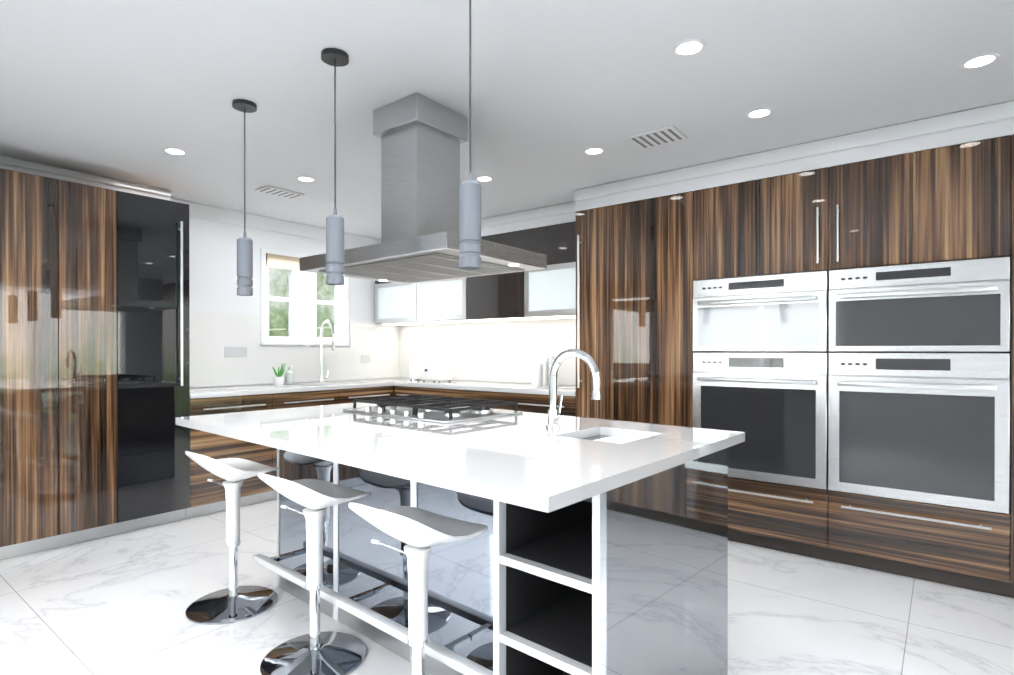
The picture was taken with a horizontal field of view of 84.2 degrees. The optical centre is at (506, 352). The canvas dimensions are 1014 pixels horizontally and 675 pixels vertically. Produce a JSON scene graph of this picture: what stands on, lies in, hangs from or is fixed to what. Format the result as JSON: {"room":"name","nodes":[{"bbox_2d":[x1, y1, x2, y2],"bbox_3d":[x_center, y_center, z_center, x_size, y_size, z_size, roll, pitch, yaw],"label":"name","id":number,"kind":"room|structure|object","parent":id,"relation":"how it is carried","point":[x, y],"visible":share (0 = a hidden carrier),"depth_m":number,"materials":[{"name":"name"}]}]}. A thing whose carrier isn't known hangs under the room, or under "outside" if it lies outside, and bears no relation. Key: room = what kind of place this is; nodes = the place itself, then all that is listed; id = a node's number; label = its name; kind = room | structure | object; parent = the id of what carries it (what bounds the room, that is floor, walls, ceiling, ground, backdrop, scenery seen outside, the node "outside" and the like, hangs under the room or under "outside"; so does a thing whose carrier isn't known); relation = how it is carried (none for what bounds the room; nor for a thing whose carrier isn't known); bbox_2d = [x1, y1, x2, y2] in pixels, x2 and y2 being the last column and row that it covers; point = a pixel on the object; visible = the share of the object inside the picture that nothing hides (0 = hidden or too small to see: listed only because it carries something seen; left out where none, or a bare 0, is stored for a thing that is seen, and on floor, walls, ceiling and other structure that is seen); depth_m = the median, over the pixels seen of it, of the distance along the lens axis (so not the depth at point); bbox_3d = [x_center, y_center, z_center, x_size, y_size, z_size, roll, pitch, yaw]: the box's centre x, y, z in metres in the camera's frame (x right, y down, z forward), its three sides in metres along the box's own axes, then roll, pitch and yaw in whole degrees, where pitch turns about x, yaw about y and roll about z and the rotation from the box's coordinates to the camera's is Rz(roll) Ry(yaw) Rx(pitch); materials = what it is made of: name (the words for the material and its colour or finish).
{"room":"kitchen","nodes":[
{"label":"kitchen","id":0,"kind":"room"},
{"bbox_2d":[189,216,398,387],"bbox_3d":[-3.199,-0.002,4.033,0.150,2.440,6.500,0,0,38],"label":"wall","id":1,"kind":"structure","parent":0,"point":[213,277],"depth_m":4.95,"materials":[{"name":"white paint"}]},
{"bbox_2d":[0,155,170,200],"bbox_3d":[-3.304,-1.141,3.508,0.322,0.156,2.090,0,0,38],"label":"trim","id":2,"kind":"structure","parent":1,"relation":"attached to","point":[25,166],"depth_m":3.80,"materials":[{"name":"white"}]},
{"bbox_2d":[170,198,376,246],"bbox_3d":[-2.084,-1.175,5.264,0.085,0.100,2.160,0,0,38],"label":"crown molding","id":3,"kind":"structure","parent":1,"relation":"attached to","point":[203,211],"depth_m":5.11,"materials":[{"name":"white paint"}]},
{"bbox_2d":[260,248,349,345],"bbox_3d":[-1.984,-0.507,5.518,0.134,0.890,0.970,0,0,38],"label":"window","id":4,"kind":"structure","parent":1,"relation":"in","point":[284,260],"depth_m":5.42,"materials":[{"name":"white wood"}]},
{"bbox_2d":[375,281,422,325],"bbox_3d":[-1.053,-0.689,6.051,0.712,0.760,0.367,0,0,38],"label":"upper cabinet","id":5,"kind":"object","parent":1,"relation":"attached to","point":[392,300],"depth_m":5.95,"materials":[{"name":"grey glass"}]},
{"bbox_2d":[377,101,1013,243],"bbox_3d":[1.005,-1.143,4.251,6.197,0.156,0.667,0,0,38],"label":"trim","id":6,"kind":"structure","parent":1,"relation":"attached to","point":[980,123],"depth_m":3.34,"materials":[{"name":"white paint"}]},
{"bbox_2d":[411,278,462,325],"bbox_3d":[-0.561,-0.688,5.667,0.728,0.760,0.367,0,0,38],"label":"upper cabinet","id":7,"kind":"object","parent":0,"relation":"attached to","point":[433,303],"depth_m":5.57,"materials":[{"name":"grey glass"}]},
{"bbox_2d":[459,230,538,321],"bbox_3d":[-0.007,-0.686,5.233,0.776,0.760,0.367,0,0,38],"label":"upper cabinet","id":8,"kind":"object","parent":0,"relation":"attached to","point":[496,297],"depth_m":5.09,"materials":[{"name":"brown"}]},
{"bbox_2d":[0,499,1013,674],"bbox_3d":[-0.383,1.274,1.835,7.300,0.100,6.500,0,0,38],"label":"floor","id":9,"kind":"structure","parent":0,"point":[117,604],"depth_m":2.59,"materials":[{"name":"stone"}]},
{"bbox_2d":[0,168,63,559],"bbox_3d":[-3.105,0.079,3.510,0.637,2.280,0.330,0,0,38],"label":"tall cabinet","id":10,"kind":"object","parent":9,"relation":"on","point":[31,205],"depth_m":3.34,"materials":[{"name":"brown wood"}]},
{"bbox_2d":[64,180,119,545],"bbox_3d":[-2.908,0.078,3.762,0.637,2.280,0.310,0,0,38],"label":"tall cabinet","id":11,"kind":"object","parent":9,"relation":"on","point":[115,352],"depth_m":3.58,"materials":[{"name":"brown wood"}]},
{"bbox_2d":[120,191,191,533],"bbox_3d":[-2.674,0.077,4.061,0.637,2.280,0.450,0,0,38],"label":"tall cabinet","id":12,"kind":"object","parent":9,"relation":"on","point":[156,316],"depth_m":3.86,"materials":[{"name":"black glass"}]},
{"bbox_2d":[185,451,279,624],"bbox_3d":[-1.323,0.841,2.709,0.430,0.759,0.400,0,0,38],"label":"bar stool","id":13,"kind":"object","parent":9,"relation":"on","point":[233,602],"visible":0.98,"depth_m":2.68,"materials":[{"name":"white plastic"}]},
{"bbox_2d":[192,392,275,517],"bbox_3d":[-2.341,0.776,4.489,0.637,0.880,0.629,0,0,38],"label":"base cabinet","id":14,"kind":"object","parent":9,"relation":"on","point":[208,497],"depth_m":4.25,"materials":[{"name":"brown wood"}]},
{"bbox_2d":[276,388,339,498],"bbox_3d":[-1.954,0.774,4.985,0.637,0.880,0.630,0,0,38],"label":"base cabinet","id":15,"kind":"object","parent":9,"relation":"on","point":[310,396],"depth_m":4.79,"materials":[{"name":"brown wood"}]},
{"bbox_2d":[192,376,417,395],"bbox_3d":[-1.754,0.313,5.232,0.647,0.039,2.525,0,0,38],"label":"countertop","id":16,"kind":"structure","parent":15,"relation":"on","point":[225,389],"depth_m":4.81,"materials":[{"name":"white stone"}]},
{"bbox_2d":[272,363,293,384],"bbox_3d":[-2.062,0.198,5.176,0.188,0.191,0.264,0,0,38],"label":"potted plant","id":17,"kind":"object","parent":16,"relation":"on","point":[278,379],"visible":1,"depth_m":5.09,"materials":[{"name":"green plant"}]},
{"bbox_2d":[285,320,370,384],"bbox_3d":[-1.691,-0.009,5.354,0.400,0.604,0.720,0,0,38],"label":"sink faucet","id":18,"kind":"object","parent":16,"relation":"on","point":[322,377],"visible":0.98,"depth_m":5.39,"materials":[{"name":"silver metal"}]},
{"bbox_2d":[258,473,370,674],"bbox_3d":[-0.767,0.843,2.236,0.430,0.759,0.400,0,0,38],"label":"bar stool","id":19,"kind":"object","parent":9,"relation":"on","point":[315,651],"visible":1,"depth_m":2.21,"materials":[{"name":"white plastic"}]},
{"bbox_2d":[340,384,394,403],"bbox_3d":[-1.566,0.773,5.481,0.637,0.880,0.628,0,0,38],"label":"base cabinet","id":20,"kind":"object","parent":9,"relation":"on","point":[347,395],"depth_m":5.28,"materials":[{"name":"brown wood"}]},
{"bbox_2d":[348,502,487,674],"bbox_3d":[-0.287,0.844,1.810,0.430,0.759,0.400,0,0,38],"label":"bar stool","id":21,"kind":"object","parent":9,"relation":"on","point":[419,532],"visible":1,"depth_m":1.78,"materials":[{"name":"white plastic"}]},
{"bbox_2d":[395,386,442,395],"bbox_3d":[-0.644,0.773,5.564,0.684,0.880,0.637,0,0,38],"label":"base cabinet","id":22,"kind":"object","parent":9,"relation":"on","point":[399,390],"depth_m":5.31,"materials":[{"name":"brown wood"}]},
{"bbox_2d":[443,386,502,408],"bbox_3d":[-0.102,0.774,5.141,0.690,0.880,0.637,0,0,38],"label":"base cabinet","id":23,"kind":"object","parent":9,"relation":"on","point":[450,391],"depth_m":4.86,"materials":[{"name":"brown wood"}]},
{"bbox_2d":[394,378,570,393],"bbox_3d":[-0.104,0.314,5.135,2.066,0.039,0.647,0,0,38],"label":"countertop","id":24,"kind":"structure","parent":23,"relation":"on","point":[459,383],"depth_m":4.96,"materials":[{"name":"white stone"}]},
{"bbox_2d":[408,346,421,379],"bbox_3d":[-0.959,0.114,5.836,0.150,0.355,0.150,0,0,38],"label":"paper towel holder","id":25,"kind":"object","parent":24,"relation":"on","point":[414,365],"visible":0.96,"depth_m":5.79,"materials":[{"name":"white metal"}]},
{"bbox_2d":[421,362,451,381],"bbox_3d":[-0.710,0.196,5.635,0.280,0.192,0.190,0,0,38],"label":"toaster","id":26,"kind":"object","parent":24,"relation":"on","point":[436,371],"visible":1,"depth_m":5.56,"materials":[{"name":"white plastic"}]},
{"bbox_2d":[532,362,541,385],"bbox_3d":[0.267,0.189,4.903,0.099,0.210,0.099,0,0,32],"label":"canister","id":27,"kind":"object","parent":24,"relation":"on","point":[537,373],"depth_m":4.86,"materials":[{"name":"white ceramic"}]},
{"bbox_2d":[542,356,557,386],"bbox_3d":[0.385,0.164,4.811,0.109,0.260,0.109,0,0,32],"label":"canister set","id":28,"kind":"object","parent":24,"relation":"on","point":[548,362],"depth_m":4.78,"materials":[{"name":"white ceramic"}]},
{"bbox_2d":[247,441,727,674],"bbox_3d":[-0.227,0.779,2.466,2.050,0.884,0.896,0,0,41],"label":"kitchen island","id":29,"kind":"object","parent":9,"relation":"on","point":[599,547],"depth_m":1.90,"materials":[{"name":"white laminate"}]},
{"bbox_2d":[176,401,744,512],"bbox_3d":[-0.317,0.320,2.360,2.150,0.034,1.240,0,0,41],"label":"island countertop","id":30,"kind":"structure","parent":29,"relation":"on","point":[504,456],"depth_m":1.87,"materials":[{"name":"white stone"}]},
{"bbox_2d":[540,349,600,428],"bbox_3d":[0.267,0.144,2.194,0.250,0.316,0.096,0,0,41],"label":"faucet","id":31,"kind":"object","parent":30,"relation":"on","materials":[{"name":"silver metal"}]},
{"bbox_2d":[584,433,635,440],"bbox_3d":[0.380,0.421,2.073,0.304,0.190,0.344,0,0,41],"label":"sink","id":32,"kind":"object","parent":30,"relation":"in","point":[599,436],"depth_m":2.21,"materials":[{"name":"white ceramic"}]},
{"bbox_2d":[503,390,574,415],"bbox_3d":[0.441,0.775,4.716,0.690,0.880,0.637,0,0,38],"label":"base cabinet","id":33,"kind":"object","parent":9,"relation":"on","point":[534,403],"depth_m":4.48,"materials":[{"name":"brown wood"}]},
{"bbox_2d":[571,191,726,426],"bbox_3d":[1.068,0.077,4.224,0.899,2.280,0.637,0,0,38],"label":"tall cabinet","id":34,"kind":"object","parent":9,"relation":"on","point":[609,290],"depth_m":3.94,"materials":[{"name":"brown wood"}]},
{"bbox_2d":[693,271,828,350],"bbox_3d":[1.688,-0.236,3.652,0.772,0.462,0.660,0,0,38],"label":"oven","id":35,"kind":"object","parent":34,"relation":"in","point":[783,312],"visible":1,"depth_m":3.41,"materials":[{"name":"silver metal"}]},
{"bbox_2d":[693,352,835,489],"bbox_3d":[1.688,0.394,3.654,0.772,0.782,0.660,0,0,38],"label":"oven","id":36,"kind":"object","parent":34,"relation":"in","point":[773,406],"visible":0.96,"depth_m":3.38,"materials":[{"name":"silver metal"}]},
{"bbox_2d":[728,477,822,558],"bbox_3d":[1.730,1.004,3.710,0.780,0.428,0.637,0,0,38],"label":"base cabinet","id":37,"kind":"object","parent":9,"relation":"on","point":[775,516],"depth_m":3.40,"materials":[{"name":"brown wood"}]},
{"bbox_2d":[823,489,1006,596],"bbox_3d":[2.344,1.006,3.230,0.778,0.428,0.637,0,0,38],"label":"base cabinet","id":38,"kind":"object","parent":9,"relation":"on","point":[948,545],"depth_m":2.97,"materials":[{"name":"brown wood"}]},
{"bbox_2d":[999,258,1013,513],"bbox_3d":[2.854,0.161,2.829,0.508,1.264,0.637,0,0,38],"label":"tall cabinet","id":39,"kind":"object","parent":9,"relation":"on","point":[1011,352],"depth_m":2.73,"materials":[{"name":"brown"}]},
{"bbox_2d":[828,257,1009,351],"bbox_3d":[2.303,-0.235,3.171,0.772,0.462,0.660,0,0,38],"label":"speed oven","id":40,"kind":"object","parent":39,"relation":"in","point":[957,306],"visible":1,"depth_m":2.92,"materials":[{"name":"silver metal"}]},
{"bbox_2d":[1007,514,1013,597],"bbox_3d":[3.053,1.007,2.676,1.022,0.428,0.637,0,0,38],"label":"base cabinet","id":41,"kind":"object","parent":9,"relation":"on","point":[1010,517],"depth_m":2.74,"materials":[{"name":"brown wood"}]},
{"bbox_2d":[0,0,1013,238],"bbox_3d":[-0.383,-1.266,1.828,7.300,0.100,6.500,0,0,38],"label":"ceiling","id":42,"kind":"structure","parent":0,"point":[127,90],"depth_m":2.54,"materials":[{"name":"white paint"}]},
{"bbox_2d":[163,147,187,154],"bbox_3d":[-2.015,-1.218,3.409,0.131,0.003,0.131,0,0,32],"label":"recessed light","id":43,"kind":"object","parent":42,"relation":"in","point":[175,151],"depth_m":3.40,"materials":[{"name":"white"}]},
{"bbox_2d":[232,99,256,295],"bbox_3d":[-1.286,-0.747,2.751,0.110,0.938,0.110,0,0,38],"label":"pendant light","id":44,"kind":"object","parent":42,"relation":"hanging from","point":[244,264],"visible":1,"depth_m":2.73,"materials":[{"name":"grey metal"}]},
{"bbox_2d":[255,185,303,198],"bbox_3d":[-1.730,-1.216,4.277,0.180,0.013,0.300,0,0,38],"label":"ceiling vent","id":45,"kind":"object","parent":42,"relation":"in","point":[267,189],"depth_m":4.26,"materials":[{"name":"white metal"}]},
{"bbox_2d":[296,176,314,181],"bbox_3d":[-1.420,-1.220,3.959,0.131,0.003,0.131,0,0,32],"label":"recessed light","id":46,"kind":"object","parent":42,"relation":"in","point":[301,178],"depth_m":3.96,"materials":[{"name":"white"}]},
{"bbox_2d":[321,48,348,284],"bbox_3d":[-0.703,-0.746,2.296,0.110,0.938,0.110,0,0,38],"label":"pendant light","id":47,"kind":"object","parent":42,"relation":"hanging from","point":[335,57],"visible":1,"depth_m":2.27,"materials":[{"name":"grey metal"}]},
{"bbox_2d":[299,92,546,283],"bbox_3d":[-0.438,-0.815,2.862,1.060,0.804,0.720,0,0,38],"label":"range hood","id":48,"kind":"object","parent":42,"relation":"hanging from","point":[422,137],"visible":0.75,"depth_m":2.73,"materials":[{"name":"silver metal"}]},
{"bbox_2d":[459,0,480,269],"bbox_3d":[-0.120,-0.745,1.840,0.110,0.938,0.110,0,0,38],"label":"pendant light","id":49,"kind":"object","parent":42,"relation":"hanging from","point":[470,221],"visible":1,"depth_m":1.81,"materials":[{"name":"grey metal"}]},
{"bbox_2d":[475,176,493,181],"bbox_3d":[-0.158,-1.220,3.950,0.131,0.003,0.131,0,0,29],"label":"recessed light","id":50,"kind":"object","parent":42,"relation":"in","point":[480,178],"depth_m":3.94,"materials":[{"name":"white"}]},
{"bbox_2d":[583,147,604,154],"bbox_3d":[0.529,-1.218,3.400,0.131,0.003,0.131,0,0,32],"label":"recessed light","id":51,"kind":"object","parent":42,"relation":"in","point":[592,150],"depth_m":3.39,"materials":[{"name":"white"}]},
{"bbox_2d":[626,125,686,148],"bbox_3d":[0.848,-1.213,3.176,0.270,0.013,0.220,0,0,38],"label":"ceiling vent","id":52,"kind":"object","parent":42,"relation":"in","point":[659,136],"depth_m":3.16,"materials":[{"name":"white metal"}]},
{"bbox_2d":[672,39,706,56],"bbox_3d":[0.728,-1.215,2.242,0.131,0.003,0.131,0,0,32],"label":"recessed light","id":53,"kind":"object","parent":42,"relation":"in","point":[687,47],"depth_m":2.24,"materials":[{"name":"white"}]},
{"bbox_2d":[745,108,773,118],"bbox_3d":[1.286,-1.216,2.859,0.131,0.003,0.131,0,0,29],"label":"recessed light","id":54,"kind":"object","parent":42,"relation":"in","point":[757,113],"depth_m":2.86,"materials":[{"name":"white"}]},
{"bbox_2d":[960,53,1000,68],"bbox_3d":[1.976,-1.215,2.345,0.131,0.003,0.131,0,0,-1],"label":"recessed light","id":55,"kind":"object","parent":42,"relation":"in","point":[981,60],"depth_m":2.34,"materials":[{"name":"white"}]},
{"bbox_2d":[523,222,570,321],"bbox_3d":[0.529,-0.685,4.815,0.679,0.760,0.367,0,0,38],"label":"upper cabinet","id":56,"kind":"object","parent":0,"relation":"attached to","point":[546,292],"depth_m":4.72,"materials":[{"name":"grey"}]},
{"bbox_2d":[695,180,754,280],"bbox_3d":[1.577,-0.768,3.824,0.390,0.588,0.637,0,0,38],"label":"upper cabinet","id":57,"kind":"object","parent":0,"relation":"attached to","point":[722,213],"depth_m":3.57,"materials":[{"name":"brown wood"}]},
{"bbox_2d":[751,153,906,275],"bbox_3d":[2.038,-0.767,3.464,0.780,0.588,0.637,0,0,38],"label":"upper cabinet","id":58,"kind":"object","parent":0,"relation":"attached to","point":[851,215],"depth_m":3.20,"materials":[{"name":"brown wood"}]},
{"bbox_2d":[828,353,1009,513],"bbox_3d":[2.303,0.395,3.173,0.772,0.782,0.660,0,0,38],"label":"oven","id":59,"kind":"object","parent":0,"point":[931,428],"visible":1,"depth_m":2.93,"materials":[{"name":"silver metal"}]},
{"bbox_2d":[907,136,1006,263],"bbox_3d":[2.498,-0.766,3.104,0.388,0.588,0.637,0,0,38],"label":"upper cabinet","id":60,"kind":"object","parent":0,"relation":"attached to","point":[957,194],"depth_m":2.86,"materials":[{"name":"brown wood"}]},
{"bbox_2d":[1007,134,1013,257],"bbox_3d":[3.053,-0.765,2.670,1.022,0.588,0.637,0,0,38],"label":"upper cabinet","id":61,"kind":"object","parent":0,"relation":"attached to","point":[1010,139],"depth_m":2.74,"materials":[{"name":"brown wood"}]},
{"label":"outside","id":62,"kind":"structure","parent":0,"visible":0},
{"bbox_2d":[269,267,333,341],"bbox_3d":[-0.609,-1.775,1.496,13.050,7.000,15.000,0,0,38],"label":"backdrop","id":63,"kind":"structure","parent":62,"point":[323,291],"depth_m":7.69,"materials":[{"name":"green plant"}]}
]}

